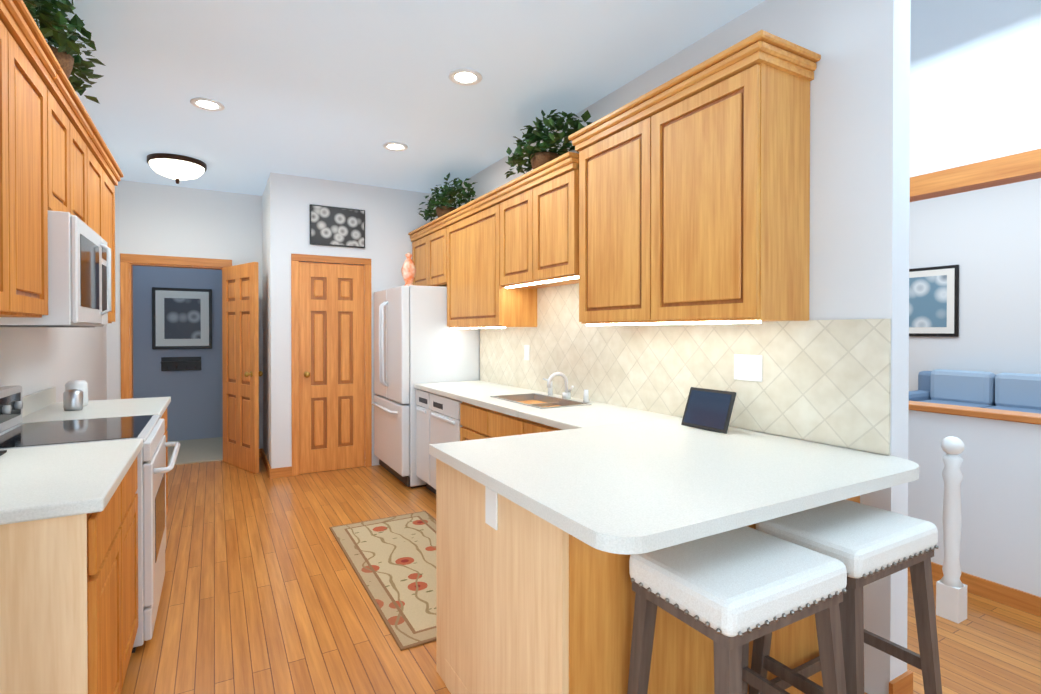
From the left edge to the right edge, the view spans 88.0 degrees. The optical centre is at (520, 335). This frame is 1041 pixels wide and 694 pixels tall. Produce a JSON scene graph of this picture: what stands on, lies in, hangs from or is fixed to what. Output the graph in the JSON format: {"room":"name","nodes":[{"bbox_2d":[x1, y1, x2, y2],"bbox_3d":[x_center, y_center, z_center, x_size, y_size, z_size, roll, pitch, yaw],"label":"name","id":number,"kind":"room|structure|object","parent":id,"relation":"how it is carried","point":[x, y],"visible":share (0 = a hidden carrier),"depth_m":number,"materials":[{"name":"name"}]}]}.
{"room":"kitchen","nodes":[
{"label":"kitchen","id":0,"kind":"room"},
{"bbox_2d":[0,325,106,401],"bbox_3d":[-2.637,-0.074,2.690,0.120,2.840,10.700,0,0,-30],"label":"wall","id":1,"kind":"structure","parent":0,"point":[34,359],"depth_m":3.50,"materials":[{"name":"white paint"}]},
{"bbox_2d":[0,0,23,316],"bbox_3d":[-1.678,-0.554,1.464,0.330,0.978,0.525,0,0,-30],"label":"upper cabinet","id":2,"kind":"object","parent":1,"relation":"attached to","point":[11,98],"depth_m":1.74,"materials":[{"name":"brown wood"}]},
{"bbox_2d":[20,16,51,317],"bbox_3d":[-1.876,-0.557,1.813,0.330,0.978,0.526,0,0,-30],"label":"upper cabinet","id":3,"kind":"object","parent":1,"relation":"attached to","point":[35,70],"depth_m":1.99,"materials":[{"name":"brown wood"}]},
{"bbox_2d":[22,388,55,415],"bbox_3d":[-2.321,0.384,2.287,0.020,0.099,2.620,0,0,-30],"label":"backsplash","id":4,"kind":"structure","parent":1,"relation":"attached to","point":[41,399],"depth_m":3.09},
{"bbox_2d":[52,68,79,218],"bbox_3d":[-2.118,-0.775,2.236,0.330,0.548,0.439,0,0,-30],"label":"upper cabinet","id":5,"kind":"object","parent":1,"relation":"attached to","point":[65,178],"depth_m":2.35,"materials":[{"name":"brown wood"}]},
{"bbox_2d":[0,210,110,326],"bbox_3d":[-2.139,-0.267,2.408,0.460,0.459,0.752,0,0,-30],"label":"microwave","id":6,"kind":"object","parent":5,"relation":"attached to","point":[79,272],"visible":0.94,"depth_m":2.17,"materials":[{"name":"white"}]},
{"bbox_2d":[76,108,91,228],"bbox_3d":[-2.274,-0.777,2.510,0.330,0.548,0.439,0,0,-30],"label":"upper cabinet","id":7,"kind":"object","parent":1,"relation":"attached to","point":[83,133],"depth_m":2.73,"materials":[{"name":"brown wood"}]},
{"bbox_2d":[23,0,105,103],"bbox_3d":[-2.017,-1.285,2.268,0.375,0.415,1.011,0,0,-30],"label":"plant","id":8,"kind":"object","parent":7,"relation":"on","point":[53,22],"visible":0.5,"depth_m":2.25,"materials":[{"name":"green plant"}]},
{"bbox_2d":[92,136,107,246],"bbox_3d":[-2.511,-0.565,2.929,0.330,0.978,0.511,0,0,-30],"label":"upper cabinet","id":9,"kind":"object","parent":1,"relation":"attached to","point":[99,161],"depth_m":3.09,"materials":[{"name":"brown wood"}]},
{"bbox_2d":[108,160,117,322],"bbox_3d":[-2.702,-0.567,3.265,0.330,0.978,0.511,0,0,-30],"label":"upper cabinet","id":10,"kind":"object","parent":1,"relation":"attached to","point":[111,171],"depth_m":3.46,"materials":[{"name":"brown wood"}]},
{"bbox_2d":[133,266,222,440],"bbox_3d":[-4.064,-0.104,6.837,3.900,2.840,0.120,0,0,-30],"label":"wall","id":11,"kind":"structure","parent":0,"point":[195,408],"depth_m":6.69,"materials":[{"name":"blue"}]},
{"bbox_2d":[161,357,200,370],"bbox_3d":[-4.183,0.353,6.645,0.420,0.170,0.097,0,0,-30],"label":"wine rack","id":12,"kind":"object","parent":11,"relation":"attached to","point":[179,363],"visible":1,"depth_m":6.66,"materials":[{"name":"black"}]},
{"bbox_2d":[152,287,211,348],"bbox_3d":[-4.186,-0.207,6.677,0.630,0.750,0.030,0,0,-30],"label":"framed picture","id":13,"kind":"object","parent":11,"relation":"attached to","point":[181,318],"visible":0.98,"depth_m":6.66,"materials":[{"name":"black"}]},
{"bbox_2d":[107,180,262,448],"bbox_3d":[-3.380,-0.095,5.615,1.480,2.840,0.120,0,0,-30],"label":"wall","id":14,"kind":"structure","parent":0,"point":[161,220],"depth_m":5.50,"materials":[{"name":"white paint"}]},
{"bbox_2d":[120,253,231,398],"bbox_3d":[-3.507,0.263,5.537,0.960,2.125,0.136,0,0,-30],"label":"door frame","id":15,"kind":"structure","parent":14,"relation":"attached to","point":[128,262],"depth_m":5.29,"materials":[{"name":"brown wood"}]},
{"bbox_2d":[222,262,262,473],"bbox_3d":[-2.802,0.310,5.420,0.338,2.026,0.728,0,0,-30],"label":"hall door","id":16,"kind":"structure","parent":14,"relation":"in","point":[241,373],"depth_m":5.36,"materials":[{"name":"brown wood"}]},
{"bbox_2d":[168,437,222,464],"bbox_3d":[-3.693,1.315,6.195,3.900,0.012,1.380,0,0,-30],"label":"floor","id":17,"kind":"structure","parent":0,"point":[200,450],"depth_m":6.07,"materials":[{"name":"beige tile"}]},
{"bbox_2d":[262,172,284,468],"bbox_3d":[-2.512,-0.094,5.465,0.120,2.840,1.000,0,0,-30],"label":"wall","id":18,"kind":"structure","parent":0,"point":[273,263],"depth_m":5.04,"materials":[{"name":"white paint"}]},
{"bbox_2d":[284,174,440,466],"bbox_3d":[-1.512,-0.094,5.527,1.680,2.840,0.120,0,0,-30],"label":"wall","id":19,"kind":"structure","parent":0,"point":[393,218],"depth_m":5.41,"materials":[{"name":"white paint"}]},
{"bbox_2d":[299,262,363,473],"bbox_3d":[-1.854,0.310,5.301,0.606,2.026,0.169,0,0,-30],"label":"pantry door","id":20,"kind":"structure","parent":19,"relation":"in","point":[331,363],"depth_m":5.28,"materials":[{"name":"brown wood"}]},
{"bbox_2d":[291,254,371,475],"bbox_3d":[-1.865,0.277,5.320,0.750,2.100,0.136,0,0,-30],"label":"door frame","id":21,"kind":"structure","parent":19,"relation":"attached to","point":[364,262],"depth_m":5.19,"materials":[{"name":"brown wood"}]},
{"bbox_2d":[310,204,364,247],"bbox_3d":[-1.787,-1.062,5.275,0.520,0.380,0.029,0,0,-30],"label":"framed picture","id":22,"kind":"object","parent":19,"relation":"attached to","point":[336,226],"visible":1,"depth_m":5.26,"materials":[{"name":"black paper"}]},
{"bbox_2d":[34,0,764,195],"bbox_3d":[-1.209,-1.549,3.365,3.280,0.100,10.720,0,0,-30],"label":"ceiling","id":23,"kind":"structure","parent":0,"point":[340,90],"depth_m":3.10,"materials":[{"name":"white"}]},
{"bbox_2d":[147,153,206,183],"bbox_3d":[-2.977,-1.411,4.673,0.440,0.194,0.440,0,0,-30],"label":"flush-mount ceiling light","id":24,"kind":"object","parent":23,"relation":"attached to","point":[177,168],"visible":1,"depth_m":4.55,"materials":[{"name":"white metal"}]},
{"bbox_2d":[190,97,224,110],"bbox_3d":[-2.026,-1.494,3.488,0.196,0.012,0.196,0,0,-30],"label":"recessed light","id":25,"kind":"object","parent":23,"relation":"in","point":[207,104],"visible":0.98,"depth_m":3.48,"materials":[{"name":"white glass"}]},
{"bbox_2d":[383,142,407,150],"bbox_3d":[-0.994,-1.499,4.282,0.196,0.012,0.196,0,0,-30],"label":"recessed light","id":26,"kind":"object","parent":23,"relation":"in","point":[394,146],"visible":1,"depth_m":4.28,"materials":[{"name":"white"}]},
{"bbox_2d":[449,68,481,85],"bbox_3d":[-0.318,-1.491,3.113,0.196,0.012,0.196,0,0,-30],"label":"recessed light","id":27,"kind":"object","parent":23,"relation":"in","point":[465,77],"visible":1,"depth_m":3.10,"materials":[{"name":"white"}]},
{"bbox_2d":[121,457,1040,693],"bbox_3d":[1.381,1.381,4.860,9.240,0.100,10.720,0,0,-30],"label":"floor","id":28,"kind":"structure","parent":0,"point":[263,591],"depth_m":2.61,"materials":[{"name":"brown wood"}]},
{"bbox_2d":[0,476,131,693],"bbox_3d":[-1.552,0.917,1.542,0.616,0.875,0.531,0,0,-30],"label":"base cabinet","id":29,"kind":"object","parent":28,"relation":"on","point":[68,568],"depth_m":1.43,"materials":[{"name":"brown wood"}]},
{"bbox_2d":[0,438,142,527],"bbox_3d":[-1.639,0.457,1.711,0.636,0.038,0.944,0,0,-30],"label":"countertop","id":30,"kind":"structure","parent":29,"relation":"on","point":[55,482],"depth_m":1.65,"materials":[{"name":"white stone"}]},
{"bbox_2d":[0,385,179,652],"bbox_3d":[-2.017,0.798,2.486,0.734,1.100,0.756,0,0,-30],"label":"range","id":31,"kind":"object","parent":28,"relation":"on","point":[149,430],"visible":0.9,"depth_m":2.38,"materials":[{"name":"white metal"}]},
{"bbox_2d":[28,436,167,516],"bbox_3d":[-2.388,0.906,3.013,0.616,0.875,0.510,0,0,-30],"label":"base cabinet","id":32,"kind":"object","parent":28,"relation":"on","point":[166,436],"depth_m":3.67,"materials":[{"name":"brown wood"}]},
{"bbox_2d":[22,397,170,422],"bbox_3d":[-2.477,0.446,3.186,0.636,0.038,0.904,0,0,-30],"label":"countertop","id":33,"kind":"structure","parent":32,"relation":"on","point":[95,409],"depth_m":3.07,"materials":[{"name":"white stone"}]},
{"bbox_2d":[63,386,86,410],"bbox_3d":[-2.559,0.366,3.083,0.090,0.120,0.089,0,0,-30],"label":"canister set","id":34,"kind":"object","parent":33,"relation":"on","point":[75,395],"depth_m":3.06,"materials":[{"name":"white metal"}]},
{"bbox_2d":[65,380,87,403],"bbox_3d":[-2.676,0.348,3.247,0.110,0.155,0.108,0,0,-30],"label":"canister set","id":35,"kind":"object","parent":33,"relation":"on","point":[76,382],"depth_m":3.22,"materials":[{"name":"white metal"}]},
{"bbox_2d":[128,456,137,648],"bbox_3d":[-1.751,0.914,1.892,0.616,0.875,0.525,0,0,-30],"label":"base cabinet","id":36,"kind":"object","parent":28,"relation":"on","point":[132,476],"depth_m":2.17,"materials":[{"name":"brown wood"}]},
{"bbox_2d":[164,404,168,435],"bbox_3d":[-2.578,0.903,3.346,0.616,0.875,0.510,0,0,-30],"label":"base cabinet","id":37,"kind":"object","parent":28,"relation":"on","point":[165,413],"depth_m":3.57,"materials":[{"name":"brown wood"}]},
{"bbox_2d":[329,511,436,650],"bbox_3d":[-0.614,1.338,3.189,0.700,0.009,1.650,0,0,-30],"label":"kitchen rug","id":38,"kind":"object","parent":28,"relation":"on","point":[392,560],"visible":0.69,"depth_m":3.10,"materials":[{"name":"beige fabric"}]},
{"bbox_2d":[416,390,427,487],"bbox_3d":[-0.555,0.894,4.670,0.622,0.875,0.335,0,0,-30],"label":"dishwasher","id":39,"kind":"object","parent":28,"relation":"on","point":[421,395],"depth_m":4.52,"materials":[{"name":"white metal"}]},
{"bbox_2d":[372,285,478,487],"bbox_3d":[-0.960,0.446,5.198,0.797,1.765,0.955,0,0,-30],"label":"fridge","id":40,"kind":"object","parent":28,"relation":"on","point":[417,339],"visible":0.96,"depth_m":4.78,"materials":[{"name":"white metal"}]},
{"bbox_2d":[401,252,415,285],"bbox_3d":[-1.054,-0.613,5.082,0.140,0.350,0.140,0,0,-30],"label":"vase","id":41,"kind":"object","parent":40,"relation":"on","point":[408,270],"visible":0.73,"depth_m":5.04,"materials":[{"name":"ceramic"}]},
{"bbox_2d":[428,394,455,490],"bbox_3d":[-0.304,0.897,4.229,0.622,0.875,0.680,0,0,-30],"label":"dishwasher","id":42,"kind":"object","parent":28,"relation":"on","point":[441,411],"depth_m":4.16,"materials":[{"name":"white metal"}]},
{"bbox_2d":[456,402,479,441],"bbox_3d":[-0.041,0.901,3.766,0.622,0.875,0.517,0,0,-30],"label":"base cabinet","id":43,"kind":"object","parent":28,"relation":"on","point":[467,417],"depth_m":3.73,"materials":[{"name":"brown wood"}]},
{"bbox_2d":[480,406,511,437],"bbox_3d":[0.152,0.903,3.427,0.622,0.875,0.515,0,0,-30],"label":"base cabinet","id":44,"kind":"object","parent":28,"relation":"on","point":[492,424],"depth_m":3.37,"materials":[{"name":"brown wood"}]},
{"bbox_2d":[512,418,551,433],"bbox_3d":[0.411,0.906,2.972,0.622,0.875,0.664,0,0,-30],"label":"base cabinet","id":45,"kind":"object","parent":28,"relation":"on","point":[519,426],"depth_m":3.03,"materials":[{"name":"brown wood"}]},
{"bbox_2d":[414,382,679,429],"bbox_3d":[-0.038,0.442,3.744,0.636,0.038,2.456,0,0,-30],"label":"countertop","id":46,"kind":"structure","parent":45,"relation":"on","point":[474,393],"depth_m":3.17,"materials":[{"name":"white stone"}]},
{"bbox_2d":[488,394,591,409],"bbox_3d":[0.114,0.519,3.511,0.360,0.201,0.669,0,0,-30],"label":"sink","id":47,"kind":"object","parent":46,"relation":"in","point":[542,400],"depth_m":3.68,"materials":[{"name":"silver metal"}]},
{"bbox_2d":[432,458,859,693],"bbox_3d":[0.477,0.913,2.107,1.363,0.875,0.904,0,0,-30],"label":"base cabinet","id":48,"kind":"object","parent":28,"relation":"on","point":[523,606],"depth_m":1.60,"materials":[{"name":"brown wood"}]},
{"bbox_2d":[428,418,918,561],"bbox_3d":[0.525,0.455,1.990,1.391,0.038,1.150,0,0,-30],"label":"countertop","id":49,"kind":"structure","parent":48,"relation":"on","point":[621,489],"depth_m":1.69,"materials":[{"name":"white stone"}]},
{"bbox_2d":[681,387,735,433],"bbox_3d":[0.874,0.341,2.493,0.095,0.181,0.260,0,0,-30],"label":"tablet","id":50,"kind":"object","parent":49,"relation":"on","point":[709,409],"visible":1,"depth_m":2.47,"materials":[{"name":"black glass"}]},
{"bbox_2d":[627,526,846,693],"bbox_3d":[0.557,0.963,1.400,0.488,0.785,0.373,0,0,-30],"label":"stool","id":51,"kind":"object","parent":28,"relation":"on","point":[732,594],"visible":0.98,"depth_m":1.32,"materials":[{"name":"white fabric"}]},
{"bbox_2d":[749,499,941,693],"bbox_3d":[1.003,0.961,1.668,0.488,0.785,0.358,0,0,-30],"label":"stool","id":52,"kind":"object","parent":28,"relation":"on","point":[865,544],"visible":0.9,"depth_m":1.60,"materials":[{"name":"white fabric"}]},
{"bbox_2d":[936,436,966,623],"bbox_3d":[2.063,0.915,2.575,0.090,0.865,0.090,0,0,-30],"label":"newel post","id":53,"kind":"object","parent":28,"relation":"on","point":[951,596],"visible":1,"depth_m":2.55,"materials":[{"name":"white wood"}]},
{"bbox_2d":[909,369,1040,413],"bbox_3d":[5.438,0.874,5.794,0.920,0.900,2.300,0,0,-30],"label":"sofa","id":54,"kind":"object","parent":28,"relation":"on","point":[1020,392],"visible":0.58,"depth_m":6.17,"materials":[{"name":"fabric"}]},
{"bbox_2d":[441,0,910,693],"bbox_3d":[0.298,-0.083,3.922,0.120,2.840,4.460,0,0,-30],"label":"wall","id":55,"kind":"structure","parent":0,"point":[859,166],"depth_m":2.05,"materials":[{"name":"white paint"}]},
{"bbox_2d":[412,230,423,285],"bbox_3d":[-0.858,-0.759,5.485,0.330,0.569,0.543,0,0,-30],"label":"upper cabinet","id":56,"kind":"object","parent":55,"relation":"attached to","point":[418,238],"depth_m":5.45,"materials":[{"name":"brown wood"}]},
{"bbox_2d":[418,172,475,220],"bbox_3d":[-0.696,-1.286,5.066,0.385,0.437,1.150,0,0,-30],"label":"potted plant","id":57,"kind":"object","parent":56,"relation":"on","point":[448,201],"visible":0.88,"depth_m":4.94,"materials":[{"name":"green plant"}]},
{"bbox_2d":[424,222,439,286],"bbox_3d":[-0.650,-0.756,5.121,0.330,0.569,0.543,0,0,-30],"label":"upper cabinet","id":58,"kind":"object","parent":55,"relation":"attached to","point":[431,233],"depth_m":5.12,"materials":[{"name":"brown wood"}]},
{"bbox_2d":[440,194,543,329],"bbox_3d":[-0.262,-0.551,4.440,0.330,0.970,1.152,0,0,-30],"label":"upper cabinet","id":59,"kind":"object","parent":55,"relation":"attached to","point":[467,236],"depth_m":4.24,"materials":[{"name":"brown wood"}]},
{"bbox_2d":[496,178,559,289],"bbox_3d":[0.123,-0.691,3.761,0.330,0.679,0.529,0,0,-30],"label":"upper cabinet","id":60,"kind":"object","parent":55,"relation":"attached to","point":[510,200],"depth_m":3.79,"materials":[{"name":"brown wood"}]},
{"bbox_2d":[524,154,575,285],"bbox_3d":[0.324,-0.689,3.409,0.330,0.679,0.530,0,0,-30],"label":"upper cabinet","id":61,"kind":"object","parent":55,"relation":"attached to","point":[549,193],"depth_m":3.32,"materials":[{"name":"brown wood"}]},
{"bbox_2d":[505,109,591,178],"bbox_3d":[0.166,-1.263,3.554,0.411,0.411,0.986,0,0,-30],"label":"potted plant","id":62,"kind":"object","parent":61,"relation":"on","point":[538,154],"visible":0.9,"depth_m":3.46,"materials":[{"name":"green plant"}]},
{"bbox_2d":[576,106,635,325],"bbox_3d":[0.633,-0.590,2.865,0.330,1.050,0.642,0,0,-30],"label":"upper cabinet","id":63,"kind":"object","parent":55,"relation":"attached to","point":[630,274],"depth_m":2.84,"materials":[{"name":"brown wood"}]},
{"bbox_2d":[259,448,1040,693],"bbox_3d":[0.441,1.299,3.013,3.400,0.090,8.200,0,0,-30],"label":"baseboard","id":64,"kind":"structure","parent":55,"relation":"attached to","point":[1010,596],"depth_m":2.71,"materials":[{"name":"brown wood"}]},
{"bbox_2d":[480,283,890,455],"bbox_3d":[0.484,0.033,3.459,0.009,0.785,3.464,0,0,-30],"label":"backsplash","id":65,"kind":"structure","parent":55,"relation":"attached to","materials":[{"name":"tile"}]},
{"bbox_2d":[524,345,529,360],"bbox_3d":[0.049,0.135,4.208,0.006,0.120,0.080,0,0,-30],"label":"outlet","id":66,"kind":"object","parent":65,"relation":"attached to","point":[526,347],"depth_m":4.19,"materials":[{"name":"white plastic"}]},
{"bbox_2d":[734,354,761,381],"bbox_3d":[1.041,0.148,2.466,0.006,0.120,0.150,0,0,-30],"label":"outlet","id":67,"kind":"object","parent":65,"relation":"attached to","point":[747,367],"depth_m":2.46,"materials":[{"name":"white plastic"}]},
{"bbox_2d":[636,38,815,325],"bbox_3d":[0.889,-0.586,2.415,0.330,1.050,0.642,0,0,-30],"label":"upper cabinet","id":68,"kind":"object","parent":55,"relation":"attached to","point":[723,150],"depth_m":2.20,"materials":[{"name":"brown wood"}]},
{"bbox_2d":[908,410,1040,596],"bbox_3d":[1.231,0.870,4.938,0.120,0.920,5.630,0,0,-30],"label":"wall","id":69,"kind":"structure","parent":0,"point":[1000,487],"depth_m":2.76,"materials":[{"name":"white paint"}]},
{"bbox_2d":[908,401,1040,424],"bbox_3d":[1.231,0.393,4.934,0.170,0.035,5.630,0,0,-30],"label":"trim","id":70,"kind":"structure","parent":69,"relation":"on","point":[1008,415],"depth_m":2.80,"materials":[{"name":"brown wood"}]},
{"bbox_2d":[909,178,1040,390],"bbox_3d":[5.879,-0.479,6.162,0.120,3.600,8.320,0,0,-30],"label":"wall","id":71,"kind":"structure","parent":0,"point":[987,241],"depth_m":6.49,"materials":[{"name":"white paint"}]},
{"bbox_2d":[909,265,958,336],"bbox_3d":[5.297,-0.435,7.028,0.030,0.900,0.700,0,0,-30],"label":"framed picture","id":72,"kind":"object","parent":71,"relation":"attached to","point":[933,301],"visible":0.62,"depth_m":6.94,"materials":[{"name":"black"}]},
{"bbox_2d":[910,0,1040,176],"bbox_3d":[1.231,-1.590,4.920,0.120,1.360,5.630,0,0,-30],"label":"wall","id":73,"kind":"structure","parent":0,"point":[975,81],"depth_m":2.81,"materials":[{"name":"white paint"}]},
{"bbox_2d":[910,149,1040,201],"bbox_3d":[1.231,-0.855,4.925,0.144,0.110,5.630,0,0,-30],"label":"header beam","id":74,"kind":"structure","parent":73,"relation":"attached to","point":[1018,167],"depth_m":2.80,"materials":[{"name":"brown wood"}]}
]}

